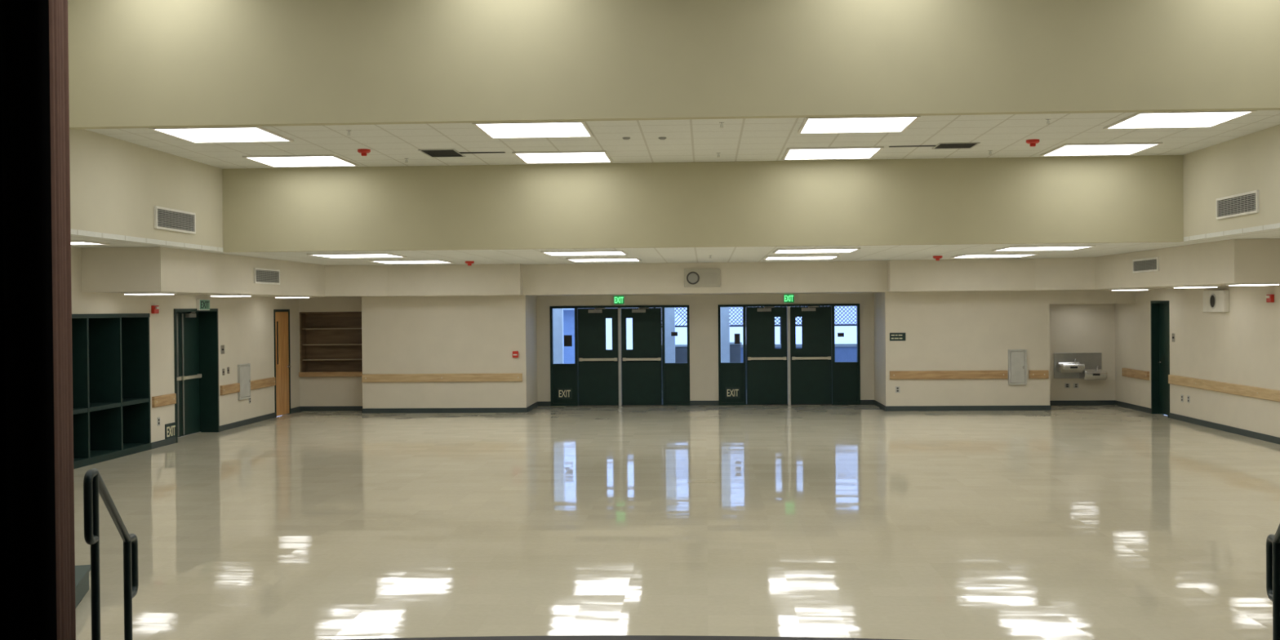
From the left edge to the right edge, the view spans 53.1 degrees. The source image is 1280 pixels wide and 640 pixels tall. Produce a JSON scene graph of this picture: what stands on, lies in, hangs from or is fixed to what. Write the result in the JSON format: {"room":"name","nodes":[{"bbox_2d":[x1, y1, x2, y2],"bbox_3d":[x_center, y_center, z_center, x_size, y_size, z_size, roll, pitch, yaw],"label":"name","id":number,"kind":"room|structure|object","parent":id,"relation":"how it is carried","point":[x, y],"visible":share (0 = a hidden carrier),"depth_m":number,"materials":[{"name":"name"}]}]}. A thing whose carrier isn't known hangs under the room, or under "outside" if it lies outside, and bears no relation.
{"room":"school multipurpose room","nodes":[
{"label":"school multipurpose room","id":0,"kind":"room"},
{"bbox_2d":[69,128,222,247],"bbox_3d":[-7.344,-2.368,13.180,1.460,2.690,12.620,0,1,3],"label":"wall","id":1,"kind":"structure","parent":0,"point":[117,184],"depth_m":16.37,"materials":[{"name":"beige paint"}]},
{"bbox_2d":[154,205,195,234],"bbox_3d":[-6.366,-1.365,17.554,0.030,0.296,1.299,0,1,3],"label":"air vent","id":2,"kind":"object","parent":1,"relation":"in","point":[166,219],"visible":1,"depth_m":17.52,"materials":[{"name":"white plastic"}]},
{"bbox_2d":[71,246,299,442],"bbox_3d":[-8.051,-0.814,12.921,0.150,5.780,31.000,0,1,3],"label":"wall","id":3,"kind":"structure","parent":0,"point":[246,324],"depth_m":22.99,"materials":[{"name":"beige paint"}]},
{"bbox_2d":[151,305,159,313],"bbox_3d":[-7.569,-0.163,20.017,0.075,0.125,0.174,0,1,3],"label":"fire alarm","id":4,"kind":"object","parent":3,"relation":"attached to","point":[154,308],"visible":1,"depth_m":19.96,"materials":[{"name":"red plastic"}]},
{"bbox_2d":[151,393,176,407],"bbox_3d":[-7.557,1.276,20.336,0.045,0.170,0.809,0,1,3],"label":"rail","id":5,"kind":"object","parent":3,"relation":"attached to","point":[166,399],"visible":1,"depth_m":20.27,"materials":[{"name":"brown wood"}]},
{"bbox_2d":[164,422,175,439],"bbox_3d":[-7.552,1.789,20.595,0.020,0.257,0.399,0,1,3],"label":"exit sign","id":6,"kind":"object","parent":3,"relation":"attached to","point":[170,428],"visible":1,"depth_m":20.57,"materials":[{"name":"plastic"}]},
{"bbox_2d":[173,308,219,442],"bbox_3d":[-7.692,0.899,21.713,0.400,2.180,1.840,0,1,3],"label":"door","id":7,"kind":"structure","parent":3,"relation":"in","point":[196,340],"depth_m":22.43,"materials":[{"name":"green paint"}]},
{"bbox_2d":[195,298,209,310],"bbox_3d":[-7.477,-0.261,21.910,0.068,0.192,0.452,0,1,3],"label":"exit sign","id":8,"kind":"object","parent":3,"relation":"attached to","point":[201,304],"visible":1,"depth_m":21.82,"materials":[{"name":"green plastic"}]},
{"bbox_2d":[151,406,300,448],"bbox_3d":[-7.734,1.984,17.063,0.015,0.100,20.250,0,1,3],"label":"baseboard","id":9,"kind":"structure","parent":3,"relation":"attached to","point":[160,443],"depth_m":23.50,"materials":[{"name":"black rubber"}]},
{"bbox_2d":[237,363,250,399],"bbox_3d":[-7.368,1.147,23.849,0.065,0.655,0.536,0,1,3],"label":"access panel","id":10,"kind":"object","parent":3,"relation":"attached to","point":[243,370],"visible":1,"depth_m":23.80,"materials":[{"name":"grey metal"}]},
{"bbox_2d":[219,377,275,395],"bbox_3d":[-7.362,1.238,24.133,0.045,0.170,2.818,0,1,3],"label":"rail","id":11,"kind":"object","parent":3,"relation":"attached to","point":[268,382],"visible":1,"depth_m":24.25,"materials":[{"name":"brown wood"}]},
{"bbox_2d":[273,309,290,417],"bbox_3d":[-7.328,0.865,26.068,0.221,2.160,0.935,0,1,3],"label":"door","id":12,"kind":"structure","parent":3,"relation":"in","point":[281,317],"depth_m":26.08,"materials":[{"name":"brown wood"}]},
{"bbox_2d":[67,0,1279,129],"bbox_3d":[0.505,-2.950,13.438,14.200,1.665,0.150,0,1,3],"label":"bulkhead","id":13,"kind":"object","parent":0,"point":[133,64],"visible":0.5,"depth_m":13.39,"materials":[{"name":"yellow paint"}]},
{"bbox_2d":[71,222,1279,265],"bbox_3d":[0.812,-1.091,16.220,17.420,0.060,19.500,0,1,3],"label":"ceiling","id":14,"kind":"structure","parent":0,"point":[879,252],"depth_m":20.93,"materials":[{"name":"paint"}]},
{"bbox_2d":[71,240,109,244],"bbox_3d":[-7.234,-0.982,16.282,0.670,0.022,0.670,0,1,3],"label":"recessed light","id":15,"kind":"object","parent":14,"relation":"in","point":[73,242],"visible":0.51,"depth_m":16.29,"materials":[{"name":"white plastic"}]},
{"bbox_2d":[71,242,97,244],"bbox_3d":[-7.234,-0.984,16.282,0.600,0.014,0.600,0,1,3],"label":"diffuser","id":16,"kind":"object","parent":15,"relation":"attached to","point":[71,242],"depth_m":16.33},
{"bbox_2d":[306,253,406,257],"bbox_3d":[-4.578,-1.048,20.804,1.290,0.022,1.290,0,1,3],"label":"recessed light","id":17,"kind":"object","parent":14,"relation":"in","point":[322,255],"visible":1,"depth_m":20.62,"materials":[{"name":"white plastic"}]},
{"bbox_2d":[368,259,453,263],"bbox_3d":[-4.212,-1.078,23.694,1.290,0.022,1.290,0,1,3],"label":"recessed light","id":18,"kind":"object","parent":14,"relation":"in","point":[392,261],"visible":1,"depth_m":23.52,"materials":[{"name":"white plastic"}]},
{"bbox_2d":[374,260,447,263],"bbox_3d":[-4.212,-1.080,23.694,1.220,0.014,1.220,0,1,3],"label":"diffuser","id":19,"kind":"object","parent":18,"relation":"attached to","point":[377,261],"depth_m":23.61,"materials":[{"name":"plastic"}]},
{"bbox_2d":[540,249,627,255],"bbox_3d":[-0.874,-1.077,20.614,1.290,0.022,1.290,0,1,3],"label":"recessed light","id":20,"kind":"object","parent":14,"relation":"in","point":[548,252],"visible":1,"depth_m":20.42,"materials":[{"name":"white plastic"}]},
{"bbox_2d":[544,251,625,255],"bbox_3d":[-0.874,-1.079,20.614,1.220,0.014,1.220,0,1,3],"label":"diffuser","id":21,"kind":"object","parent":20,"relation":"attached to","point":[550,253],"depth_m":20.61,"materials":[{"name":"plastic"}]},
{"bbox_2d":[565,257,641,262],"bbox_3d":[-0.652,-1.107,23.511,1.290,0.022,1.290,0,1,3],"label":"recessed light","id":22,"kind":"object","parent":14,"relation":"in","point":[624,259],"visible":1,"depth_m":23.39,"materials":[{"name":"white plastic"}]},
{"bbox_2d":[570,258,639,261],"bbox_3d":[-0.652,-1.109,23.511,1.220,0.014,1.220,0,1,3],"label":"diffuser","id":23,"kind":"object","parent":22,"relation":"attached to","point":[571,260],"depth_m":23.50,"materials":[{"name":"plastic"}]},
{"bbox_2d":[763,255,839,259],"bbox_3d":[2.923,-1.136,23.328,1.290,0.022,1.290,0,1,3],"label":"recessed light","id":24,"kind":"object","parent":14,"relation":"in","point":[780,257],"visible":1,"depth_m":23.14,"materials":[{"name":"white plastic"}]},
{"bbox_2d":[772,247,861,253],"bbox_3d":[2.796,-1.107,20.426,1.290,0.022,1.290,0,1,3],"label":"recessed light","id":25,"kind":"object","parent":14,"relation":"in","point":[850,249],"visible":1,"depth_m":20.23,"materials":[{"name":"white plastic"}]},
{"bbox_2d":[775,248,856,253],"bbox_3d":[2.796,-1.109,20.426,1.220,0.014,1.220,0,1,3],"label":"diffuser","id":26,"kind":"object","parent":25,"relation":"attached to","point":[777,251],"depth_m":20.43,"materials":[{"name":"plastic"}]},
{"bbox_2d":[950,253,1039,257],"bbox_3d":[6.392,-1.163,23.150,1.290,0.022,1.290,0,1,3],"label":"recessed light","id":27,"kind":"object","parent":14,"relation":"in","point":[1012,255],"visible":1,"depth_m":23.03,"materials":[{"name":"white plastic"}]},
{"bbox_2d":[955,254,1031,257],"bbox_3d":[6.392,-1.165,23.150,1.220,0.014,1.220,0,1,3],"label":"diffuser","id":28,"kind":"object","parent":27,"relation":"attached to","point":[960,255],"depth_m":23.20,"materials":[{"name":"plastic"}]},
{"bbox_2d":[991,244,1095,251],"bbox_3d":[6.355,-1.135,20.243,1.290,0.022,1.290,0,1,3],"label":"recessed light","id":29,"kind":"object","parent":14,"relation":"in","point":[1076,246],"visible":1,"depth_m":20.06,"materials":[{"name":"white plastic"}]},
{"bbox_2d":[998,246,1088,250],"bbox_3d":[6.355,-1.137,20.243,1.220,0.014,1.220,0,1,3],"label":"diffuser","id":30,"kind":"object","parent":29,"relation":"attached to","point":[1007,248],"depth_m":20.24,"materials":[{"name":"plastic"}]},
{"bbox_2d":[73,404,1279,639],"bbox_3d":[0.657,2.056,12.504,19.200,0.100,31.000,0,1,3],"label":"floor","id":31,"kind":"structure","parent":0,"point":[1064,522],"depth_m":12.51,"materials":[{"name":"tile"}]},
{"bbox_2d":[75,564,90,607],"bbox_3d":[-4.900,1.992,8.922,1.820,0.190,1.440,-1,1,-16],"label":"step","id":32,"kind":"structure","parent":31,"relation":"on","point":[82,571],"depth_m":9.52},
{"bbox_2d":[83,467,138,639],"bbox_3d":[-2.664,1.401,6.474,0.099,1.380,0.840,-1,1,-7],"label":"handrail","id":33,"kind":"object","parent":31,"relation":"on","point":[94,484],"visible":1,"depth_m":6.17,"materials":[{"name":"metal"}]},
{"bbox_2d":[71,313,151,469],"bbox_3d":[-7.950,0.973,17.845,0.520,2.110,4.049,0,1,3],"label":"cubby shelves","id":34,"kind":"object","parent":31,"relation":"on","point":[112,409],"visible":0.46,"depth_m":18.86,"materials":[{"name":"green laminate"}]},
{"bbox_2d":[338,635,907,639],"bbox_3d":[0.089,1.849,1.641,17.180,0.530,9.210,0,1,3],"label":"stage","id":35,"kind":"object","parent":31,"relation":"on","point":[575,637],"visible":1,"depth_m":6.21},
{"bbox_2d":[0,0,57,639],"bbox_3d":[-1.686,-0.743,2.276,1.310,4.668,0.138,0,1,3],"label":"stage curtain","id":36,"kind":"object","parent":35,"relation":"on","point":[28,562],"visible":1,"depth_m":2.21,"materials":[{"name":"black fabric"}]},
{"bbox_2d":[48,0,75,639],"bbox_3d":[-2.044,-0.761,4.474,0.048,4.668,0.819,-1,1,-19],"label":"stage curtain","id":37,"kind":"object","parent":35,"relation":"on","point":[58,9],"visible":0.72,"depth_m":4.51,"materials":[{"name":"fabric"}]},
{"bbox_2d":[1266,524,1279,639],"bbox_3d":[3.144,1.355,6.176,0.099,1.380,0.840,0,1,13],"label":"handrail","id":38,"kind":"object","parent":31,"relation":"on","point":[1273,541],"visible":1,"depth_m":6.43,"materials":[{"name":"metal"}]},
{"bbox_2d":[80,238,1279,297],"bbox_3d":[1.142,-0.814,22.614,17.420,0.618,10.700,0,1,3],"label":"wall","id":39,"kind":"structure","parent":0,"point":[1219,263],"depth_m":25.08,"materials":[{"name":"beige paint"}]},
{"bbox_2d":[120,292,177,295],"bbox_3d":[-7.024,-0.378,18.330,0.570,0.034,0.570,0,1,3],"label":"soffit light","id":40,"kind":"object","parent":39,"relation":"attached to","point":[125,293],"visible":0.91,"depth_m":18.07,"materials":[{"name":"white plastic"}]},
{"bbox_2d":[124,293,173,295],"bbox_3d":[-7.024,-0.377,18.330,0.500,0.032,0.500,0,1,3],"label":"diffuser","id":41,"kind":"object","parent":40,"relation":"attached to","point":[125,294],"depth_m":18.09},
{"bbox_2d":[207,294,253,297],"bbox_3d":[-6.863,-0.409,21.476,0.570,0.034,0.570,0,1,3],"label":"soffit light","id":42,"kind":"object","parent":39,"relation":"attached to","point":[214,295],"visible":0.86,"depth_m":21.23,"materials":[{"name":"white plastic"}]},
{"bbox_2d":[213,295,249,297],"bbox_3d":[-6.863,-0.408,21.476,0.500,0.032,0.500,0,1,3],"label":"diffuser","id":43,"kind":"object","parent":42,"relation":"attached to","point":[213,295],"depth_m":21.39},
{"bbox_2d":[253,267,279,284],"bbox_3d":[-6.379,-0.746,21.901,0.030,0.260,1.239,0,1,3],"label":"air vent","id":44,"kind":"object","parent":39,"relation":"in","point":[261,276],"visible":1,"depth_m":21.86,"materials":[{"name":"white plastic"}]},
{"bbox_2d":[272,296,311,297],"bbox_3d":[-6.700,-0.441,24.671,0.570,0.034,0.570,0,1,3],"label":"soffit light","id":45,"kind":"object","parent":39,"relation":"attached to","point":[273,296],"visible":0.86,"depth_m":24.42,"materials":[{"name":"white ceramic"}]},
{"bbox_2d":[684,268,719,287],"bbox_3d":[1.244,-0.843,25.685,0.722,0.370,0.056,0,1,3],"label":"speaker panel","id":46,"kind":"object","parent":39,"relation":"attached to","point":[693,277],"visible":1,"depth_m":25.67,"materials":[{"name":"beige metal"}]},
{"bbox_2d":[1109,288,1151,290],"bbox_3d":[9.129,-0.567,23.860,0.570,0.034,0.570,0,1,3],"label":"soffit light","id":47,"kind":"object","parent":39,"relation":"attached to","point":[1119,289],"visible":0.97,"depth_m":23.59,"materials":[{"name":"white plastic"}]},
{"bbox_2d":[1132,257,1159,272],"bbox_3d":[8.547,-0.926,21.639,0.030,0.230,1.217,0,1,3],"label":"air vent","id":48,"kind":"object","parent":39,"relation":"in","point":[1147,264],"visible":1,"depth_m":21.59,"materials":[{"name":"white plastic"}]},
{"bbox_2d":[1170,285,1220,288],"bbox_3d":[8.965,-0.536,20.665,0.570,0.034,0.570,0,1,3],"label":"soffit light","id":49,"kind":"object","parent":39,"relation":"attached to","point":[1174,286],"visible":0.91,"depth_m":20.42,"materials":[{"name":"white plastic"}]},
{"bbox_2d":[1173,286,1217,288],"bbox_3d":[8.965,-0.535,20.665,0.500,0.032,0.500,0,1,3],"label":"diffuser","id":50,"kind":"object","parent":49,"relation":"attached to","point":[1174,286],"depth_m":20.44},
{"bbox_2d":[1225,282,1279,285],"bbox_3d":[8.853,-0.514,18.468,0.570,0.034,0.570,0,1,3],"label":"soffit light","id":51,"kind":"object","parent":39,"relation":"attached to","point":[1260,283],"visible":1,"depth_m":18.22,"materials":[{"name":"white plastic"}]},
{"bbox_2d":[1228,284,1279,285],"bbox_3d":[8.853,-0.513,18.468,0.500,0.032,0.500,0,1,3],"label":"diffuser","id":52,"kind":"object","parent":51,"relation":"attached to","point":[1228,284],"depth_m":18.22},
{"bbox_2d":[84,110,1279,168],"bbox_3d":[0.652,-2.360,16.225,14.200,0.100,5.420,0,1,3],"label":"ceiling","id":53,"kind":"structure","parent":0,"point":[740,140],"depth_m":16.46,"materials":[{"name":"tile"}]},
{"bbox_2d":[149,126,293,142],"bbox_3d":[-5.033,-2.244,15.500,1.290,0.022,1.290,0,1,3],"label":"recessed light","id":54,"kind":"object","parent":53,"relation":"in","point":[225,134],"visible":0.8,"depth_m":15.46,"materials":[{"name":"white plastic"}]},
{"bbox_2d":[242,154,359,167],"bbox_3d":[-4.828,-2.272,18.310,1.290,0.022,1.270,0,1,3],"label":"recessed light","id":55,"kind":"object","parent":53,"relation":"in","point":[319,160],"visible":1,"depth_m":18.24,"materials":[{"name":"white plastic"}]},
{"bbox_2d":[248,156,354,166],"bbox_3d":[-4.828,-2.274,18.310,1.220,0.014,1.200,0,1,3],"label":"diffuser","id":56,"kind":"object","parent":55,"relation":"attached to","point":[268,161],"depth_m":18.31,"materials":[{"name":"plastic"}]},
{"bbox_2d":[357,148,370,155],"bbox_3d":[-3.695,-2.239,17.139,0.170,0.085,0.170,0,1,3],"label":"fire alarm strobe","id":57,"kind":"object","parent":53,"relation":"attached to","point":[363,152],"visible":1,"depth_m":17.08,"materials":[{"name":"red plastic"}]},
{"bbox_2d":[417,148,505,157],"bbox_3d":[-2.402,-2.291,17.554,1.107,0.012,0.823,0,1,3],"label":"air vent","id":58,"kind":"object","parent":53,"relation":"attached to","point":[451,153],"depth_m":17.54,"materials":[{"name":"black metal"}]},
{"bbox_2d":[471,120,593,138],"bbox_3d":[-1.251,-2.274,15.306,1.290,0.022,1.290,0,1,3],"label":"recessed light","id":59,"kind":"object","parent":53,"relation":"in","point":[531,129],"visible":0.8,"depth_m":15.27,"materials":[{"name":"white plastic"}]},
{"bbox_2d":[512,150,613,164],"bbox_3d":[-1.071,-2.302,18.118,1.290,0.022,1.270,0,1,3],"label":"recessed light","id":60,"kind":"object","parent":53,"relation":"in","point":[594,156],"visible":1,"depth_m":18.04,"materials":[{"name":"white plastic"}]},
{"bbox_2d":[782,146,883,159],"bbox_3d":[2.674,-2.332,17.926,1.290,0.022,1.270,0,1,3],"label":"recessed light","id":61,"kind":"object","parent":53,"relation":"in","point":[869,152],"visible":1,"depth_m":17.84,"materials":[{"name":"white plastic"}]},
{"bbox_2d":[797,115,920,133],"bbox_3d":[2.554,-2.304,15.111,1.290,0.022,1.290,0,1,3],"label":"recessed light","id":62,"kind":"object","parent":53,"relation":"in","point":[888,123],"visible":0.81,"depth_m":15.07,"materials":[{"name":"white plastic"}]},
{"bbox_2d":[888,142,980,149],"bbox_3d":[3.934,-2.341,17.227,1.152,0.012,0.577,0,1,3],"label":"air vent","id":63,"kind":"object","parent":53,"relation":"attached to","point":[964,144],"depth_m":17.22,"materials":[{"name":"black metal"}]},
{"bbox_2d":[1026,138,1039,146],"bbox_3d":[5.135,-2.310,16.731,0.170,0.085,0.170,0,1,3],"label":"fire alarm strobe","id":64,"kind":"object","parent":53,"relation":"attached to","point":[1033,143],"visible":1,"depth_m":16.69,"materials":[{"name":"red plastic"}]},
{"bbox_2d":[1040,142,1162,156],"bbox_3d":[6.358,-2.362,17.737,1.290,0.022,1.270,0,1,3],"label":"recessed light","id":65,"kind":"object","parent":53,"relation":"in","point":[1090,148],"visible":1,"depth_m":17.65,"materials":[{"name":"white plastic"}]},
{"bbox_2d":[1102,110,1257,128],"bbox_3d":[6.256,-2.334,14.922,1.290,0.022,1.290,0,1,3],"label":"recessed light","id":66,"kind":"object","parent":53,"relation":"in","point":[1194,119],"visible":0.83,"depth_m":14.88,"materials":[{"name":"white plastic"}]},
{"bbox_2d":[222,155,1183,252],"bbox_3d":[0.800,-1.761,19.012,14.198,1.354,0.150,0,1,3],"label":"wall","id":67,"kind":"structure","parent":0,"point":[1092,199],"depth_m":18.93,"materials":[{"name":"yellow paint"}]},
{"bbox_2d":[298,289,1135,408],"bbox_3d":[1.380,0.657,27.023,17.220,2.410,1.900,0,1,3],"label":"wall","id":68,"kind":"structure","parent":0,"point":[944,331],"depth_m":26.35,"materials":[{"name":"beige paint"}]},
{"bbox_2d":[298,311,362,377],"bbox_3d":[-6.460,0.511,27.252,1.500,1.370,0.460,0,1,3],"label":"built-in shelves","id":69,"kind":"object","parent":68,"relation":"attached to","point":[331,342],"visible":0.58,"depth_m":27.45,"materials":[{"name":"brown wood"}]},
{"bbox_2d":[302,328,361,329],"bbox_3d":[-6.459,0.186,27.324,1.440,0.018,0.250,0,1,3],"label":"shelf","id":70,"kind":"object","parent":69,"relation":"attached to","point":[302,328],"depth_m":27.23,"materials":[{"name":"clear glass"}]},
{"bbox_2d":[302,343,361,345],"bbox_3d":[-6.456,0.526,27.327,1.440,0.018,0.250,0,1,3],"label":"shelf","id":71,"kind":"object","parent":69,"relation":"attached to","point":[303,344],"depth_m":27.26,"materials":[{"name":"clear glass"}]},
{"bbox_2d":[302,359,362,360],"bbox_3d":[-6.453,0.846,27.330,1.440,0.018,0.250,0,1,3],"label":"shelf","id":72,"kind":"object","parent":69,"relation":"attached to","point":[303,359],"depth_m":27.24,"materials":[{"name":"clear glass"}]},
{"bbox_2d":[361,373,522,382],"bbox_3d":[-4.075,1.190,26.333,3.325,0.170,0.045,0,1,3],"label":"rail","id":73,"kind":"object","parent":68,"relation":"attached to","point":[472,377],"visible":1,"depth_m":26.31,"materials":[{"name":"brown wood"}]},
{"bbox_2d":[512,351,518,357],"bbox_3d":[-2.555,0.706,26.240,0.116,0.131,0.066,0,1,3],"label":"fire alarm","id":74,"kind":"object","parent":68,"relation":"attached to","point":[515,353],"visible":1,"depth_m":26.22,"materials":[{"name":"red plastic"}]},
{"bbox_2d":[613,295,624,304],"bbox_3d":[-0.455,-0.436,27.873,0.245,0.209,0.068,0,1,3],"label":"exit sign","id":75,"kind":"object","parent":68,"relation":"attached to","point":[617,300],"visible":1,"depth_m":27.84,"materials":[{"name":"green plastic"}]},
{"bbox_2d":[550,305,689,405],"bbox_3d":[-0.439,0.778,27.951,3.042,2.180,0.195,0,1,3],"label":"door","id":76,"kind":"structure","parent":68,"relation":"in","point":[640,375],"depth_m":27.93,"materials":[{"name":"green paint"}]},
{"bbox_2d":[557,387,572,399],"bbox_3d":[-1.647,1.611,28.008,0.317,0.245,0.020,0,1,3],"label":"exit sign","id":77,"kind":"object","parent":76,"relation":"attached to","point":[562,393],"visible":1,"depth_m":28.00,"materials":[{"name":"plastic"}]},
{"bbox_2d":[564,335,572,346],"bbox_3d":[-1.577,0.456,28.022,0.176,0.245,0.008,0,1,3],"label":"notice","id":78,"kind":"object","parent":76,"relation":"attached to","point":[567,339],"visible":1,"depth_m":28.02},
{"bbox_2d":[300,400,1115,413],"bbox_3d":[1.386,1.812,26.951,17.220,0.100,1.765,0,1,3],"label":"baseboard","id":79,"kind":"structure","parent":68,"relation":"attached to","point":[886,408],"depth_m":26.36,"materials":[{"name":"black rubber"}]},
{"bbox_2d":[782,293,794,302],"bbox_3d":[3.220,-0.467,27.684,0.241,0.208,0.068,0,1,3],"label":"exit sign","id":80,"kind":"object","parent":68,"relation":"attached to","point":[787,298],"visible":0.91,"depth_m":27.65,"materials":[{"name":"green plastic"}]},
{"bbox_2d":[718,303,860,404],"bbox_3d":[3.229,0.749,27.762,3.053,2.180,0.195,0,1,3],"label":"door","id":81,"kind":"structure","parent":68,"relation":"in","point":[809,375],"depth_m":27.74,"materials":[{"name":"green paint"}]},
{"bbox_2d":[725,386,740,398],"bbox_3d":[2.017,1.583,27.820,0.312,0.244,0.020,0,1,3],"label":"exit sign","id":82,"kind":"object","parent":81,"relation":"attached to","point":[731,392],"visible":1,"depth_m":27.82,"materials":[{"name":"plastic"}]},
{"bbox_2d":[734,333,740,343],"bbox_3d":[2.114,0.409,27.833,0.122,0.226,0.008,0,1,3],"label":"notice","id":83,"kind":"object","parent":81,"relation":"attached to","point":[737,340],"visible":1,"depth_m":27.83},
{"bbox_2d":[889,333,905,341],"bbox_3d":[5.206,0.340,25.865,0.320,0.162,0.014,0,1,3],"label":"room sign","id":84,"kind":"object","parent":68,"relation":"attached to","point":[893,336],"visible":1,"depth_m":25.86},
{"bbox_2d":[889,370,1007,379],"bbox_3d":[6.219,1.107,25.806,2.347,0.170,0.045,0,1,3],"label":"rail","id":85,"kind":"object","parent":68,"relation":"attached to","point":[894,375],"visible":1,"depth_m":25.79,"materials":[{"name":"brown wood"}]},
{"bbox_2d":[1008,349,1026,385],"bbox_3d":[7.588,0.950,25.724,0.365,0.709,0.065,0,1,3],"label":"electrical panel","id":86,"kind":"object","parent":68,"relation":"attached to","point":[1017,358],"visible":1,"depth_m":25.71,"materials":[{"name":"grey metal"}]},
{"bbox_2d":[1028,369,1048,378],"bbox_3d":[8.009,1.093,25.714,0.380,0.170,0.045,0,1,3],"label":"rail","id":87,"kind":"object","parent":68,"relation":"attached to","point":[1033,374],"visible":1,"depth_m":25.70,"materials":[{"name":"brown wood"}]},
{"bbox_2d":[1053,352,1107,380],"bbox_3d":[9.210,0.972,26.748,0.995,0.557,0.455,0,1,3],"label":"fountain","id":88,"kind":"object","parent":68,"relation":"attached to","point":[1082,366],"visible":1,"depth_m":26.93,"materials":[{"name":"metal"}]},
{"bbox_2d":[1057,358,1084,373],"bbox_3d":[9.011,0.954,26.749,0.460,0.295,0.437,0,1,3],"label":"basin","id":89,"kind":"object","parent":88,"relation":"in","point":[1064,365],"depth_m":26.64,"materials":[{"name":"metal"}]},
{"bbox_2d":[1079,365,1107,380],"bbox_3d":[9.469,1.101,26.727,0.460,0.295,0.437,0,1,3],"label":"basin","id":90,"kind":"object","parent":88,"relation":"in","point":[1087,372],"depth_m":26.58,"materials":[{"name":"metal"}]},
{"bbox_2d":[1115,284,1279,437],"bbox_3d":[9.296,-0.953,12.032,0.150,5.780,31.000,0,1,3],"label":"wall","id":91,"kind":"structure","parent":0,"point":[1240,345],"depth_m":21.73,"materials":[{"name":"beige paint"}]},
{"bbox_2d":[1121,368,1149,380],"bbox_3d":[9.910,1.077,25.613,0.045,0.170,1.523,0,1,3],"label":"rail","id":92,"kind":"object","parent":91,"relation":"attached to","point":[1138,374],"visible":1,"depth_m":25.51,"materials":[{"name":"brown wood"}]},
{"bbox_2d":[1151,300,1169,417],"bbox_3d":[9.950,0.725,24.238,0.220,2.180,0.939,0,1,3],"label":"door","id":93,"kind":"structure","parent":91,"relation":"in","point":[1160,323],"depth_m":24.58,"materials":[{"name":"green paint"}]},
{"bbox_2d":[1115,400,1279,444],"bbox_3d":[9.465,1.843,16.507,0.015,0.100,20.900,0,1,3],"label":"baseboard","id":94,"kind":"structure","parent":91,"relation":"attached to","point":[1260,436],"depth_m":21.74,"materials":[{"name":"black rubber"}]},
{"bbox_2d":[1202,289,1229,311],"bbox_3d":[9.658,-0.315,21.484,0.104,0.362,0.905,0,1,3],"label":"wall speaker","id":95,"kind":"object","parent":91,"relation":"attached to","point":[1213,300],"visible":1,"depth_m":21.35,"materials":[{"name":"white plastic"}]},
{"bbox_2d":[1168,374,1279,401],"bbox_3d":[9.554,1.147,18.642,0.045,0.170,10.187,0,1,3],"label":"rail","id":96,"kind":"object","parent":91,"relation":"attached to","point":[1217,386],"visible":1,"depth_m":21.05,"materials":[{"name":"brown wood"}]},
{"bbox_2d":[1266,294,1274,302],"bbox_3d":[9.569,-0.328,19.457,0.075,0.122,0.165,0,1,3],"label":"fire alarm","id":97,"kind":"object","parent":91,"relation":"attached to","point":[1269,298],"visible":1,"depth_m":19.40,"materials":[{"name":"red plastic"}]},
{"bbox_2d":[1182,124,1279,236],"bbox_3d":[8.444,-2.494,12.370,1.760,2.690,12.620,0,1,3],"label":"wall","id":98,"kind":"structure","parent":0,"point":[1249,162],"depth_m":16.81,"materials":[{"name":"beige paint"}]},
{"bbox_2d":[1216,190,1259,219],"bbox_3d":[7.777,-1.494,16.679,0.030,0.281,1.277,0,1,3],"label":"air vent","id":99,"kind":"object","parent":98,"relation":"in","point":[1248,202],"visible":1,"depth_m":16.64,"materials":[{"name":"white plastic"}]},
{"label":"outside","id":100,"kind":"structure","parent":0,"visible":0},
{"bbox_3d":[2.267,1.763,43.961,28.000,0.100,32.000,0,1,3],"label":"ground","id":101,"kind":"structure","parent":100,"visible":0},
{"bbox_2d":[552,308,564,363],"bbox_3d":[-1.975,0.176,30.644,0.400,3.400,0.400,0,1,3],"label":"post","id":102,"kind":"object","parent":101,"relation":"on","point":[557,313],"visible":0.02,"depth_m":30.51,"materials":[{"name":"white metal"}]},
{"bbox_2d":[563,308,574,363],"bbox_3d":[-4.308,0.442,46.788,5.400,2.600,6.000,0,1,3],"label":"outbuilding","id":103,"kind":"structure","parent":101,"relation":"on","point":[568,313],"depth_m":44.19,"materials":[{"name":"blue paint"}]},
{"bbox_2d":[664,307,675,363],"bbox_3d":[0.704,0.154,30.507,0.400,3.400,0.400,0,1,3],"label":"post","id":104,"kind":"object","parent":101,"relation":"on","point":[669,313],"visible":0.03,"depth_m":30.38,"materials":[{"name":"white metal"}]},
{"bbox_2d":[675,344,687,363],"bbox_3d":[0.934,1.223,31.006,0.510,1.250,0.560,0,1,3],"label":"utility box","id":105,"kind":"object","parent":101,"relation":"on","point":[681,350],"visible":0.16,"depth_m":30.75,"materials":[{"name":"grey metal"}]},
{"bbox_2d":[720,306,729,362],"bbox_3d":[1.996,0.144,30.441,0.400,3.400,0.400,0,1,3],"label":"post","id":106,"kind":"object","parent":101,"relation":"on","point":[724,311],"visible":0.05,"depth_m":30.31,"materials":[{"name":"white metal"}]},
{"bbox_2d":[729,342,742,362],"bbox_3d":[2.208,1.187,30.941,0.510,1.300,0.560,0,1,3],"label":"utility box","id":107,"kind":"object","parent":101,"relation":"on","point":[735,348],"visible":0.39,"depth_m":30.68,"materials":[{"name":"grey metal"}]},
{"bbox_2d":[675,306,857,344],"bbox_3d":[3.867,0.493,33.853,7.017,2.605,0.070,0,1,3],"label":"fence","id":108,"kind":"object","parent":101,"relation":"on","point":[797,324],"visible":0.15,"depth_m":33.83,"materials":[{"name":"metal"}]},
{"bbox_2d":[740,343,857,389],"bbox_3d":[3.817,1.217,33.262,7.100,1.170,0.280,0,1,3],"label":"wall","id":109,"kind":"structure","parent":101,"relation":"on","point":[843,352],"depth_m":33.08,"materials":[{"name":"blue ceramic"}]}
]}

